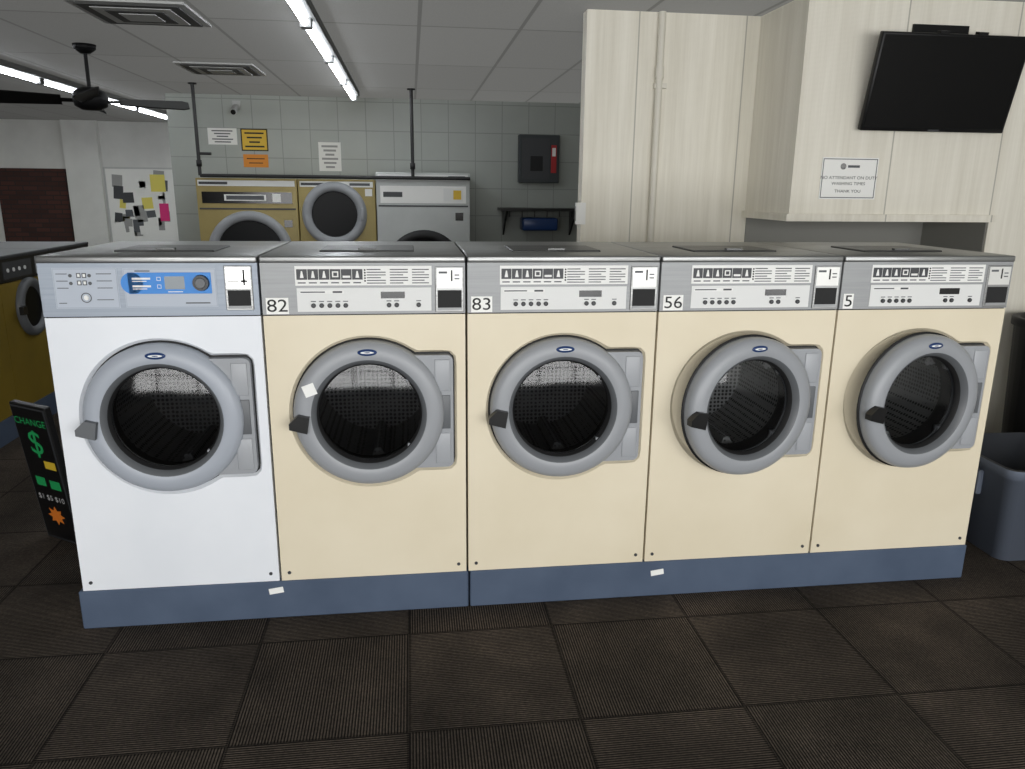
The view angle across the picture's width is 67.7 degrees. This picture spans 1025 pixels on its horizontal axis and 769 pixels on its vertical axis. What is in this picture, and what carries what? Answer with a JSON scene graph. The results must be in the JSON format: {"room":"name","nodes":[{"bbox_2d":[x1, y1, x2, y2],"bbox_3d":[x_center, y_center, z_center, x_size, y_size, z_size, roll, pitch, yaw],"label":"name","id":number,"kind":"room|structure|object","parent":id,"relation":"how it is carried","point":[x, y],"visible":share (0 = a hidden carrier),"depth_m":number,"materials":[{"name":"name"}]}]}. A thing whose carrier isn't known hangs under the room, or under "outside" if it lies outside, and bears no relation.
{"room":"laundromat","nodes":[
{"label":"laundromat","id":0,"kind":"room"},
{"bbox_2d":[60,120,110,246],"bbox_3d":[-6.595,-2.827,11.909,0.500,2.440,0.120,-1,14,-7],"label":"column","id":1,"kind":"structure","parent":0,"point":[80,138],"depth_m":11.77,"materials":[{"name":"white paint"}]},
{"bbox_2d":[0,119,171,240],"bbox_3d":[-6.325,-2.867,12.075,4.280,2.440,0.150,-1,14,-7],"label":"wall","id":2,"kind":"structure","parent":0,"point":[23,143],"depth_m":11.75,"materials":[{"name":"white paint"}]},
{"bbox_2d":[0,168,74,241],"bbox_3d":[-7.397,-2.476,11.935,1.000,1.730,0.033,-1,14,-7],"label":"wall panel","id":3,"kind":"object","parent":2,"relation":"attached to","point":[34,202],"visible":0.58,"depth_m":11.84,"materials":[{"name":"brown brick"}]},
{"bbox_2d":[103,167,178,241],"bbox_3d":[-5.827,-2.816,12.059,1.060,1.170,0.030,-1,14,-7],"label":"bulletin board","id":4,"kind":"object","parent":2,"relation":"attached to","point":[141,206],"visible":0.95,"depth_m":12.04,"materials":[{"name":"white paper"}]},
{"bbox_2d":[165,93,580,241],"bbox_3d":[-0.146,-1.978,8.861,7.120,2.440,0.150,-1,14,-7],"label":"wall","id":5,"kind":"structure","parent":0,"point":[479,139],"depth_m":8.45,"materials":[{"name":"tile"}]},
{"bbox_2d":[207,128,237,144],"bbox_3d":[-3.112,-2.663,8.206,0.300,0.170,0.005,-1,14,-7],"label":"wall sign","id":6,"kind":"object","parent":5,"relation":"attached to","point":[216,136],"visible":1,"depth_m":8.21,"materials":[{"name":"white paper"}]},
{"bbox_2d":[230,101,240,114],"bbox_3d":[-2.928,-2.917,8.058,0.080,0.160,0.210,-1,14,-7],"label":"security camera","id":7,"kind":"object","parent":5,"relation":"attached to","point":[236,105],"visible":1,"depth_m":8.05,"materials":[{"name":"grey plastic"}]},
{"bbox_2d":[240,128,268,150],"bbox_3d":[-2.785,-2.641,8.255,0.280,0.230,0.005,-1,14,-7],"label":"wall sign","id":8,"kind":"object","parent":5,"relation":"attached to","point":[251,139],"visible":1,"depth_m":8.25,"materials":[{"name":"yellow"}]},
{"bbox_2d":[243,154,268,166],"bbox_3d":[-2.788,-2.430,8.309,0.260,0.135,0.005,-1,14,-7],"label":"wall sign","id":9,"kind":"object","parent":5,"relation":"attached to","point":[250,160],"visible":1,"depth_m":8.31,"materials":[{"name":"orange paper"}]},
{"bbox_2d":[318,142,341,170],"bbox_3d":[-2.004,-2.501,8.396,0.240,0.305,0.005,-1,14,-7],"label":"wall sign","id":10,"kind":"object","parent":5,"relation":"attached to","point":[329,152],"visible":1,"depth_m":8.39,"materials":[{"name":"white paper"}]},
{"bbox_2d":[497,207,574,234],"bbox_3d":[0.294,-1.843,8.678,0.900,0.310,0.378,-1,14,-7],"label":"wall shelf","id":11,"kind":"object","parent":5,"relation":"attached to","point":[534,223],"visible":0.98,"depth_m":8.55,"materials":[{"name":"black plastic"}]},
{"bbox_2d":[518,134,559,182],"bbox_3d":[0.294,-2.545,8.635,0.460,0.520,0.114,-1,14,-7],"label":"electrical panel","id":12,"kind":"object","parent":5,"relation":"attached to","point":[538,155],"visible":1,"depth_m":8.59,"materials":[{"name":"grey metal"}]},
{"bbox_2d":[0,412,1024,768],"bbox_3d":[-1.796,0.208,5.272,11.400,0.050,16.600,-1,14,-7],"label":"floor","id":13,"kind":"structure","parent":0,"point":[926,673],"depth_m":2.42,"materials":[{"name":"tile"}]},
{"bbox_2d":[0,293,16,421],"bbox_3d":[-3.308,-0.202,4.228,0.755,0.940,0.664,-1,14,-7],"label":"washing machine","id":14,"kind":"object","parent":13,"relation":"on","point":[7,385],"visible":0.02,"depth_m":4.55,"materials":[{"name":"yellow metal"}]},
{"bbox_2d":[0,248,54,402],"bbox_3d":[-3.393,-0.366,4.866,0.755,0.940,0.664,-1,14,-7],"label":"washing machine","id":15,"kind":"object","parent":13,"relation":"on","point":[24,317],"visible":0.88,"depth_m":4.80,"materials":[{"name":"yellow metal"}]},
{"bbox_2d":[0,391,57,447],"bbox_3d":[-3.441,0.166,4.975,0.745,0.144,2.072,-1,14,-7],"label":"concrete plinth","id":16,"kind":"object","parent":13,"relation":"on","point":[8,430],"visible":0.02,"depth_m":4.61,"materials":[{"name":"paint"}]},
{"bbox_2d":[9,399,76,543],"bbox_3d":[-1.946,0.377,3.213,0.230,0.636,0.108,8,16,26],"label":"sign","id":17,"kind":"object","parent":13,"relation":"on","point":[35,424],"visible":1,"depth_m":3.17,"materials":[{"name":"black plastic"}]},
{"bbox_2d":[0,241,87,253],"bbox_3d":[-3.478,-0.530,5.503,0.755,0.940,0.664,-1,14,-7],"label":"washing machine","id":18,"kind":"object","parent":13,"relation":"on","point":[53,247],"visible":0.03,"depth_m":5.42,"materials":[{"name":"metal"}]},
{"bbox_2d":[35,241,289,590],"bbox_3d":[-1.188,0.065,2.842,0.658,1.154,0.762,-1,14,-7],"label":"washing machine","id":19,"kind":"object","parent":13,"relation":"on","point":[157,351],"visible":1,"depth_m":2.54,"materials":[{"name":"white metal"}]},
{"bbox_2d":[195,178,300,241],"bbox_3d":[-2.672,-1.355,8.064,0.960,1.573,0.880,-1,14,-7],"label":"washing machine","id":20,"kind":"object","parent":13,"relation":"on","point":[229,209],"visible":0.44,"depth_m":7.57,"materials":[{"name":"yellow metal"}]},
{"bbox_2d":[298,179,377,240],"bbox_3d":[-1.812,-1.374,8.174,0.755,1.573,0.880,-1,14,-7],"label":"dryer","id":21,"kind":"object","parent":13,"relation":"on","point":[329,209],"visible":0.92,"depth_m":7.68,"materials":[{"name":"yellow metal"}]},
{"bbox_2d":[258,241,465,580],"bbox_3d":[-0.529,0.051,2.926,0.658,1.154,0.762,-1,14,-7],"label":"washing machine","id":22,"kind":"object","parent":13,"relation":"on","point":[365,340],"visible":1,"depth_m":2.62,"materials":[{"name":"beige metal"}]},
{"bbox_2d":[376,172,469,242],"bbox_3d":[-0.959,-1.429,8.274,0.945,1.648,0.880,-1,14,-7],"label":"washing machine","id":23,"kind":"object","parent":13,"relation":"on","point":[407,210],"visible":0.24,"depth_m":7.79,"materials":[{"name":"white metal"}]},
{"bbox_2d":[79,545,965,628],"bbox_3d":[0.111,0.653,3.224,3.336,0.144,0.766,-1,14,-7],"label":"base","id":24,"kind":"object","parent":13,"relation":"on","point":[342,595],"visible":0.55,"depth_m":2.83,"materials":[{"name":"paint"}]},
{"bbox_2d":[455,241,659,570],"bbox_3d":[0.129,0.036,3.011,0.658,1.154,0.762,-1,14,-7],"label":"washing machine","id":25,"kind":"object","parent":24,"relation":"on","point":[560,336],"visible":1,"depth_m":2.71,"materials":[{"name":"beige metal"}]},
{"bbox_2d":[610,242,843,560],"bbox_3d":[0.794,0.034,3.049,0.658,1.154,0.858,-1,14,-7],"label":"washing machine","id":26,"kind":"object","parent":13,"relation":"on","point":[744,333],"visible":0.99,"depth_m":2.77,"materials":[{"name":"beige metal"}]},
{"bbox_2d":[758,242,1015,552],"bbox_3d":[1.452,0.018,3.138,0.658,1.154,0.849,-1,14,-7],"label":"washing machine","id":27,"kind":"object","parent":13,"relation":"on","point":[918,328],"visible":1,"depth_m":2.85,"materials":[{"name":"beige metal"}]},
{"bbox_2d":[966,432,1024,560],"bbox_3d":[2.218,0.491,3.383,0.484,0.418,0.513,-1,14,-7],"label":"trash can","id":28,"kind":"object","parent":13,"relation":"on","point":[996,525],"visible":0.57,"depth_m":3.23,"materials":[{"name":"grey plastic"}]},
{"bbox_2d":[1001,312,1024,432],"bbox_3d":[2.866,0.092,4.044,0.510,0.878,0.510,-1,14,-7],"label":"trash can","id":29,"kind":"object","parent":13,"relation":"on","point":[1013,420],"visible":0.59,"depth_m":4.01,"materials":[{"name":"black plastic"}]},
{"bbox_2d":[0,0,1024,122],"bbox_3d":[-1.770,-2.204,4.655,11.400,0.050,16.600,-1,14,-7],"label":"ceiling","id":30,"kind":"structure","parent":0,"point":[465,50],"depth_m":5.33,"materials":[{"name":"tile"}]},
{"bbox_2d":[0,59,85,92],"bbox_3d":[-3.902,-2.571,6.296,0.398,0.095,2.014,-1,14,-7],"label":"fluorescent light","id":31,"kind":"object","parent":30,"relation":"attached to","point":[34,76],"depth_m":6.55,"materials":[{"name":"grey plastic"}]},
{"bbox_2d":[0,42,189,113],"bbox_3d":[-2.967,-2.142,5.344,1.252,0.434,1.252,-1,14,-7],"label":"ceiling fan","id":32,"kind":"object","parent":30,"relation":"hanging from","point":[89,98],"depth_m":5.30,"materials":[{"name":"black metal"}]},
{"bbox_2d":[104,91,166,119],"bbox_3d":[-4.213,-3.172,8.630,0.394,0.095,3.158,-1,14,-7],"label":"fluorescent light","id":33,"kind":"object","parent":30,"relation":"attached to","point":[160,113],"depth_m":9.26,"materials":[{"name":"grey plastic"}]},
{"bbox_2d":[64,0,211,26],"bbox_3d":[-2.073,-2.069,4.285,0.600,0.032,0.600,-1,14,-7],"label":"ceiling vent","id":34,"kind":"object","parent":30,"relation":"attached to","point":[133,12],"depth_m":4.19,"materials":[{"name":"white metal"}]},
{"bbox_2d":[173,61,265,75],"bbox_3d":[-2.392,-2.587,6.296,0.600,0.032,0.600,-1,14,-7],"label":"ceiling vent","id":35,"kind":"object","parent":30,"relation":"attached to","point":[205,68],"depth_m":6.16,"materials":[{"name":"white metal"}]},
{"bbox_2d":[286,0,359,100],"bbox_3d":[-1.278,-2.304,5.362,0.100,0.095,4.880,-1,14,-7],"label":"fluorescent light","id":36,"kind":"object","parent":30,"relation":"attached to","point":[310,21],"visible":1,"depth_m":4.75,"materials":[{"name":"grey plastic"}]},
{"bbox_2d":[188,82,469,179],"bbox_3d":[-1.743,-2.454,7.471,2.660,0.858,0.080,-1,14,-7],"label":"gas pipe","id":37,"kind":"object","parent":30,"relation":"attached to","point":[198,153],"visible":1,"depth_m":7.51,"materials":[{"name":"black metal"}]},
{"bbox_2d":[576,0,1024,432],"bbox_3d":[2.214,-0.814,4.411,3.620,2.440,0.660,-1,14,-7],"label":"wall","id":38,"kind":"structure","parent":0,"point":[752,107],"depth_m":4.18,"materials":[{"name":"beige wood"}]},
{"bbox_2d":[574,203,585,223],"bbox_3d":[0.384,-0.972,4.348,0.058,0.120,0.030,-1,14,-7],"label":"paper notice","id":39,"kind":"object","parent":38,"relation":"attached to","point":[580,208],"visible":1,"depth_m":4.33,"materials":[{"name":"white paper"}]},
{"bbox_2d":[647,11,666,241],"bbox_3d":[0.809,-0.835,4.434,0.070,2.436,0.048,-1,14,-7],"label":"drain pipe","id":40,"kind":"object","parent":38,"relation":"attached to","point":[658,85],"visible":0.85,"depth_m":4.25,"materials":[{"name":"beige plastic"}]},
{"bbox_2d":[858,24,1024,132],"bbox_3d":[2.147,-1.529,3.812,0.787,0.510,0.155,-1,14,-7],"label":"television","id":41,"kind":"object","parent":38,"relation":"attached to","point":[928,78],"visible":1,"depth_m":3.79,"materials":[{"name":"black plastic"}]},
{"bbox_2d":[818,157,878,198],"bbox_3d":[1.740,-1.066,3.956,0.312,0.208,0.004,-1,14,-7],"label":"wall sign","id":42,"kind":"object","parent":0,"point":[841,177],"depth_m":3.95,"materials":[{"name":"white paper"}]}
]}

